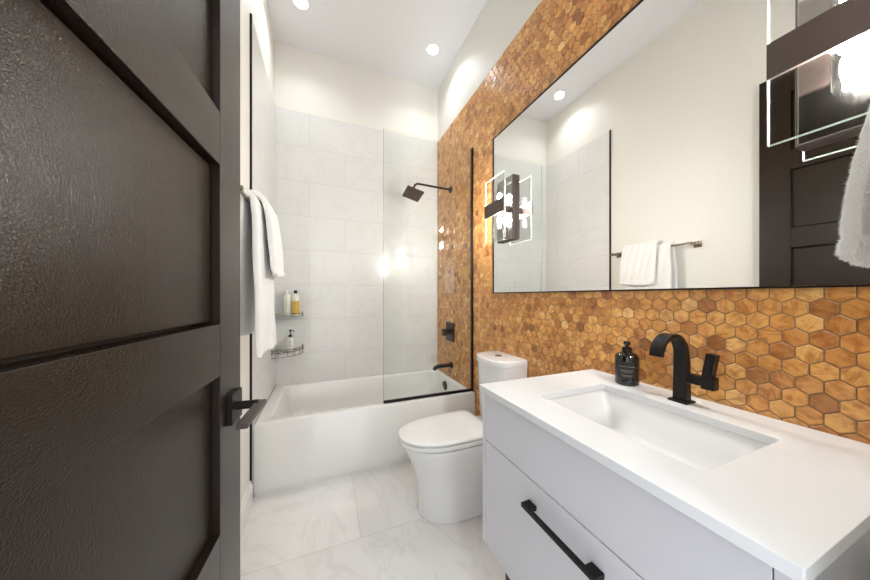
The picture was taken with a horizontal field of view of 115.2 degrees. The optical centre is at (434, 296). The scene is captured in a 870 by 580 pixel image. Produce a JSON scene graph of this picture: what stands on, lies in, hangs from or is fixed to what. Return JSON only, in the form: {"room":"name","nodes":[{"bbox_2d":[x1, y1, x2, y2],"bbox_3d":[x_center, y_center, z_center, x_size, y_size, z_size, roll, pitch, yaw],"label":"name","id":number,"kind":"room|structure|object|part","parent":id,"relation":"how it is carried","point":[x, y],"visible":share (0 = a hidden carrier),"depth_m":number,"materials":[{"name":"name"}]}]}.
{"room":"bathroom","nodes":[
{"label":"bathroom","id":0,"kind":"room"},
{"bbox_2d":[240,0,274,503],"bbox_3d":[-0.940,-0.500,1.122,0.131,3.400,2.882,0,0,-22],"label":"wall","id":1,"kind":"structure","parent":0,"point":[257,105],"depth_m":1.67,"materials":[{"name":"white paint"}]},
{"bbox_2d":[240,185,249,204],"bbox_3d":[-0.869,-0.392,1.260,0.126,0.048,0.643,0,0,-22],"label":"towel bar","id":2,"kind":"object","parent":1,"relation":"attached to","point":[242,192],"visible":0.1,"depth_m":1.05,"materials":[{"name":"silver metal"}]},
{"bbox_2d":[240,190,276,357],"bbox_3d":[-0.809,-0.085,1.251,0.132,0.680,0.372,0,0,-22],"label":"bath towel","id":3,"kind":"object","parent":2,"relation":"hanging from","point":[257,291],"visible":0.85,"depth_m":1.17,"materials":[{"name":"white fabric"}]},
{"bbox_2d":[248,190,284,276],"bbox_3d":[-0.825,-0.272,1.305,0.189,0.366,0.283,0,0,-22],"label":"hand towel","id":4,"kind":"object","parent":3,"relation":"on","point":[276,260],"visible":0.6,"depth_m":1.21,"materials":[{"name":"white fabric"}]},
{"bbox_2d":[240,481,252,538],"bbox_3d":[-0.729,1.133,0.763,0.016,0.135,1.789,0,0,-22],"label":"baseboard","id":5,"kind":"structure","parent":1,"relation":"attached to","point":[246,504],"depth_m":1.47,"materials":[{"name":"white paint"}]},
{"bbox_3d":[-1.066,-0.217,1.599,0.011,2.834,0.012,0,0,-22],"label":"edge trim","id":6,"kind":"part","parent":1,"relation":"part of","materials":[{"name":"black metal"}]},
{"bbox_2d":[274,41,437,385],"bbox_3d":[-0.695,-0.500,2.707,1.522,3.400,0.120,0,0,-22],"label":"wall","id":7,"kind":"structure","parent":0,"point":[331,115],"depth_m":2.62,"materials":[{"name":"white tile"}]},
{"bbox_2d":[271,344,303,358],"bbox_3d":[-1.229,0.459,2.311,0.219,0.068,0.219,0,0,-22],"label":"corner shelf","id":8,"kind":"object","parent":7,"relation":"attached to","point":[302,346],"visible":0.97,"depth_m":2.25,"materials":[{"name":"silver metal"}]},
{"bbox_2d":[287,330,293,350],"bbox_3d":[-1.214,0.366,2.315,0.056,0.175,0.056,0,0,34],"label":"pump bottle","id":9,"kind":"object","parent":8,"relation":"on","point":[290,341],"visible":0.91,"depth_m":2.30,"materials":[{"name":"white plastic"}]},
{"bbox_2d":[275,312,303,317],"bbox_3d":[-1.229,0.156,2.311,0.219,0.042,0.219,0,0,-22],"label":"corner shelf","id":10,"kind":"object","parent":7,"relation":"attached to","point":[278,315],"visible":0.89,"depth_m":2.26,"materials":[{"name":"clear glass"}]},
{"bbox_2d":[283,290,290,315],"bbox_3d":[-1.251,0.057,2.332,0.060,0.215,0.061,0,0,-22],"label":"shampoo bottle","id":11,"kind":"object","parent":10,"relation":"on","point":[286,297],"visible":1,"depth_m":2.31,"materials":[{"name":"beige plastic"}]},
{"bbox_3d":[-1.231,0.169,2.312,0.215,0.008,0.215,0,0,-22],"label":"glass plate","id":12,"kind":"part","parent":10,"relation":"part of","materials":[{"name":"green"}]},
{"bbox_2d":[292,290,298,315],"bbox_3d":[-1.190,0.057,2.356,0.058,0.215,0.059,0,0,-22],"label":"wash bottle","id":13,"kind":"object","parent":10,"relation":"on","point":[295,297],"visible":1,"depth_m":2.33,"materials":[{"name":"yellow plastic"}]},
{"bbox_2d":[240,461,504,579],"bbox_3d":[0.407,1.230,-0.035,1.774,0.060,6.032,0,0,-22],"label":"floor","id":14,"kind":"structure","parent":0,"point":[366,525],"depth_m":1.38,"materials":[{"name":"tile"}]},
{"bbox_2d":[254,369,474,496],"bbox_3d":[-0.526,0.982,2.284,1.502,0.437,0.788,0,0,-22],"label":"bathtub","id":15,"kind":"object","parent":14,"relation":"on","point":[305,433],"visible":0.84,"depth_m":1.90,"materials":[{"name":"white ceramic"}]},
{"bbox_2d":[383,128,472,403],"bbox_3d":[-0.032,-0.216,2.100,0.724,1.957,0.024,0,0,-22],"label":"screen","id":16,"kind":"object","parent":15,"relation":"on","point":[471,149],"visible":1,"depth_m":2.22,"materials":[{"name":"clear glass"}]},
{"bbox_2d":[398,351,527,523],"bbox_3d":[0.145,0.784,1.637,0.730,0.831,0.352,0,0,-22],"label":"toilet","id":17,"kind":"object","parent":14,"relation":"on","point":[444,451],"visible":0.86,"depth_m":1.49,"materials":[{"name":"white ceramic"}]},
{"bbox_3d":[0.045,0.762,1.597,0.516,0.022,0.352,0,0,-22],"label":"lid","id":18,"kind":"part","parent":17,"relation":"part of","materials":[{"name":"white plastic"}]},
{"bbox_3d":[0.043,0.792,1.596,0.502,0.026,0.346,0,0,-22],"label":"seat","id":19,"kind":"part","parent":17,"relation":"part of","materials":[{"name":"white plastic"}]},
{"bbox_3d":[0.121,1.005,1.627,0.633,0.390,0.336,0,0,-22],"label":"bowl","id":20,"kind":"part","parent":17,"relation":"part of","materials":[{"name":"white ceramic"}]},
{"bbox_3d":[0.391,0.612,1.731,0.202,0.398,0.312,0,0,-22],"label":"tank","id":21,"kind":"part","parent":17,"relation":"part of","materials":[{"name":"white ceramic"}]},
{"bbox_3d":[0.388,0.393,1.729,0.210,0.038,0.316,0,0,-22],"label":"tank lid","id":22,"kind":"part","parent":17,"relation":"part of","materials":[{"name":"white ceramic"}]},
{"bbox_2d":[483,392,869,579],"bbox_3d":[0.561,0.773,0.779,0.598,0.853,0.730,0,0,-22],"label":"vanity cabinet","id":23,"kind":"object","parent":14,"relation":"on","point":[552,511],"visible":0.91,"depth_m":0.62,"materials":[{"name":"white paint"}]},
{"bbox_3d":[0.297,0.583,0.674,0.030,0.012,0.228,0,0,-22],"label":"pull handle","id":24,"kind":"part","parent":23,"relation":"part of","materials":[{"name":"black metal"}]},
{"bbox_3d":[0.320,0.705,0.682,0.019,0.370,0.688,0,0,-22],"label":"drawer","id":25,"kind":"part","parent":23,"relation":"part of","materials":[{"name":"white paint"}]},
{"bbox_2d":[480,369,869,579],"bbox_3d":[0.571,0.336,0.781,0.580,0.021,0.745,0,0,-22],"label":"countertop","id":26,"kind":"structure","parent":23,"relation":"on","point":[797,502],"depth_m":0.51,"materials":[{"name":"white stone"}]},
{"bbox_2d":[615,341,639,385],"bbox_3d":[0.715,0.246,1.029,0.077,0.158,0.076,0,0,-22],"label":"soap dispenser","id":27,"kind":"object","parent":26,"relation":"on","point":[627,363],"visible":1,"depth_m":1.00,"materials":[{"name":"black glass"}]},
{"bbox_2d":[547,390,768,470],"bbox_3d":[0.562,0.406,0.768,0.351,0.118,0.470,0,0,-22],"label":"sink basin","id":28,"kind":"object","parent":26,"relation":"in","point":[699,445],"visible":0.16,"depth_m":0.83,"materials":[{"name":"white ceramic"}]},
{"bbox_2d":[649,333,719,404],"bbox_3d":[0.726,0.218,0.808,0.152,0.213,0.110,0,0,-22],"label":"faucet","id":29,"kind":"object","parent":26,"relation":"on","point":[683,378],"visible":1,"depth_m":0.83,"materials":[{"name":"black metal"}]},
{"bbox_3d":[0.710,0.216,0.834,0.142,0.208,0.037,0,0,-22],"label":"spout","id":30,"kind":"part","parent":29,"relation":"part of","materials":[{"name":"black metal"}]},
{"bbox_3d":[0.763,0.322,0.855,0.048,0.006,0.050,0,0,-22],"label":"plate","id":31,"kind":"part","parent":29,"relation":"part of","materials":[{"name":"black metal"}]},
{"bbox_3d":[0.778,0.248,0.824,0.026,0.028,0.040,0,0,-22],"label":"arm","id":32,"kind":"part","parent":29,"relation":"part of","materials":[{"name":"black metal"}]},
{"bbox_3d":[0.790,0.216,0.792,0.028,0.104,0.033,0,0,-22],"label":"lever","id":33,"kind":"part","parent":29,"relation":"part of","materials":[{"name":"black metal"}]},
{"bbox_2d":[267,0,486,89],"bbox_3d":[0.407,-2.230,-0.035,1.774,0.060,6.032,0,0,-22],"label":"ceiling","id":34,"kind":"structure","parent":0,"point":[388,37],"depth_m":2.28,"materials":[{"name":"white paint"}]},
{"bbox_2d":[292,0,309,10],"bbox_3d":[-1.004,-2.197,2.064,0.120,0.005,0.120,0,0,-22],"label":"recessed light","id":35,"kind":"object","parent":34,"relation":"in","point":[303,5],"visible":1,"depth_m":2.08,"materials":[{"name":"white"}]},
{"bbox_2d":[426,43,439,54],"bbox_3d":[-0.019,-2.197,2.457,0.120,0.005,0.120,0,0,-22],"label":"recessed light","id":36,"kind":"object","parent":34,"relation":"in","point":[432,48],"visible":1,"depth_m":2.46,"materials":[{"name":"white"}]},
{"bbox_2d":[437,0,869,444],"bbox_3d":[0.581,-0.500,1.730,0.143,3.400,2.882,0,0,-22],"label":"wall","id":37,"kind":"structure","parent":0,"point":[798,356],"depth_m":1.28,"materials":[{"name":"brown tile"}]},
{"bbox_2d":[402,183,451,201],"bbox_3d":[-0.060,-0.958,2.530,0.458,0.164,0.153,0,0,-22],"label":"shower","id":38,"kind":"object","parent":37,"relation":"attached to","point":[412,193],"visible":1,"depth_m":2.49,"materials":[{"name":"black metal"}]},
{"bbox_3d":[-0.198,-0.918,2.475,0.162,0.084,0.153,0,0,-22],"label":"spray plate","id":39,"kind":"part","parent":38,"relation":"part of","materials":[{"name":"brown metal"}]},
{"bbox_3d":[-0.029,-0.981,2.546,0.369,0.093,0.019,0,0,-22],"label":"arm","id":40,"kind":"part","parent":38,"relation":"part of","materials":[{"name":"black metal"}]},
{"bbox_2d":[433,362,452,370],"bbox_3d":[0.068,0.650,2.569,0.190,0.066,0.064,0,0,-22],"label":"spout","id":41,"kind":"object","parent":37,"relation":"attached to","point":[450,364],"visible":1,"depth_m":2.56,"materials":[{"name":"black metal"}]},
{"bbox_2d":[441,322,453,341],"bbox_3d":[0.109,0.337,2.611,0.084,0.177,0.176,0,0,-22],"label":"shower valve","id":42,"kind":"object","parent":37,"relation":"attached to","point":[448,332],"visible":1,"depth_m":2.59,"materials":[{"name":"black metal"}]},
{"bbox_3d":[0.087,0.339,2.602,0.037,0.063,0.052,0,0,-22],"label":"lever","id":43,"kind":"part","parent":42,"relation":"part of","materials":[{"name":"black metal"}]},
{"bbox_3d":[0.143,0.337,2.625,0.009,0.177,0.176,0,0,-22],"label":"plate","id":44,"kind":"part","parent":42,"relation":"part of","materials":[{"name":"black metal"}]},
{"bbox_2d":[493,0,869,292],"bbox_3d":[0.703,-0.566,1.220,0.010,1.090,1.568,0,0,-22],"label":"mirror","id":45,"kind":"object","parent":37,"relation":"attached to","point":[665,156],"visible":0.95,"depth_m":0.94,"materials":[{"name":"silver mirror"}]},
{"bbox_2d":[484,174,515,243],"bbox_3d":[0.421,-0.557,1.771,0.110,0.403,0.213,0,0,-22],"label":"wall sconce","id":46,"kind":"object","parent":45,"relation":"attached to","point":[504,206],"visible":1,"depth_m":1.75,"materials":[{"name":"brown metal"}]},
{"bbox_3d":[0.414,-0.486,1.768,0.025,0.060,0.025,0,0,-22],"label":"bulb","id":47,"kind":"part","parent":46,"relation":"part of","materials":[{"name":"white glass"}]},
{"bbox_2d":[766,0,869,149],"bbox_3d":[0.892,-0.566,0.591,0.110,0.403,0.213,0,0,-22],"label":"wall sconce","id":48,"kind":"object","parent":45,"relation":"attached to","point":[828,47],"visible":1,"depth_m":0.62,"materials":[{"name":"brown metal"}]},
{"bbox_3d":[0.885,-0.485,0.588,0.049,0.107,0.049,0,0,-22],"label":"lamp shade","id":49,"kind":"part","parent":48,"relation":"part of","materials":[{"name":"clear glass"}]},
{"bbox_3d":[0.885,-0.495,0.588,0.025,0.060,0.025,0,0,-22],"label":"bulb","id":50,"kind":"part","parent":48,"relation":"part of","materials":[{"name":"white glass"}]},
{"bbox_3d":[0.330,-0.500,0.143,1.522,3.400,0.120,0,0,-22],"label":"wall","id":51,"kind":"structure","parent":0,"visible":0},
{"bbox_2d":[0,0,266,579],"bbox_3d":[-0.378,-0.037,0.322,0.163,2.450,0.746,0,0,-18],"label":"door","id":52,"kind":"structure","parent":51,"relation":"in","point":[121,403],"depth_m":0.33,"materials":[{"name":"black paint"}]},
{"bbox_3d":[-0.386,-0.107,0.323,0.016,0.336,0.511,0,0,-18],"label":"panel","id":53,"kind":"part","parent":52,"relation":"part of","materials":[{"name":"black paint"}]},
{"bbox_3d":[-0.386,0.328,0.323,0.016,0.334,0.511,0,0,-18],"label":"panel","id":54,"kind":"part","parent":52,"relation":"part of","materials":[{"name":"black paint"}]},
{"bbox_3d":[-0.386,-0.543,0.323,0.016,0.336,0.511,0,0,-18],"label":"panel","id":55,"kind":"part","parent":52,"relation":"part of","materials":[{"name":"black paint"}]},
{"bbox_3d":[-0.393,0.251,0.595,0.021,0.010,0.138,0,0,-18],"label":"lever","id":56,"kind":"part","parent":52,"relation":"part of","materials":[{"name":"brown metal"}]},
{"bbox_3d":[0.695,-0.340,0.378,0.207,0.136,0.046,0,0,-22],"label":"towel ring","id":57,"kind":"object","parent":51,"relation":"attached to","visible":0},
{"bbox_2d":[834,105,869,267],"bbox_3d":[0.681,-0.172,0.400,0.194,0.257,0.098,0,0,-22],"label":"towel","id":58,"kind":"object","parent":57,"relation":"hanging from","point":[853,246],"visible":1,"depth_m":0.39,"materials":[{"name":"white fabric"}]}
]}

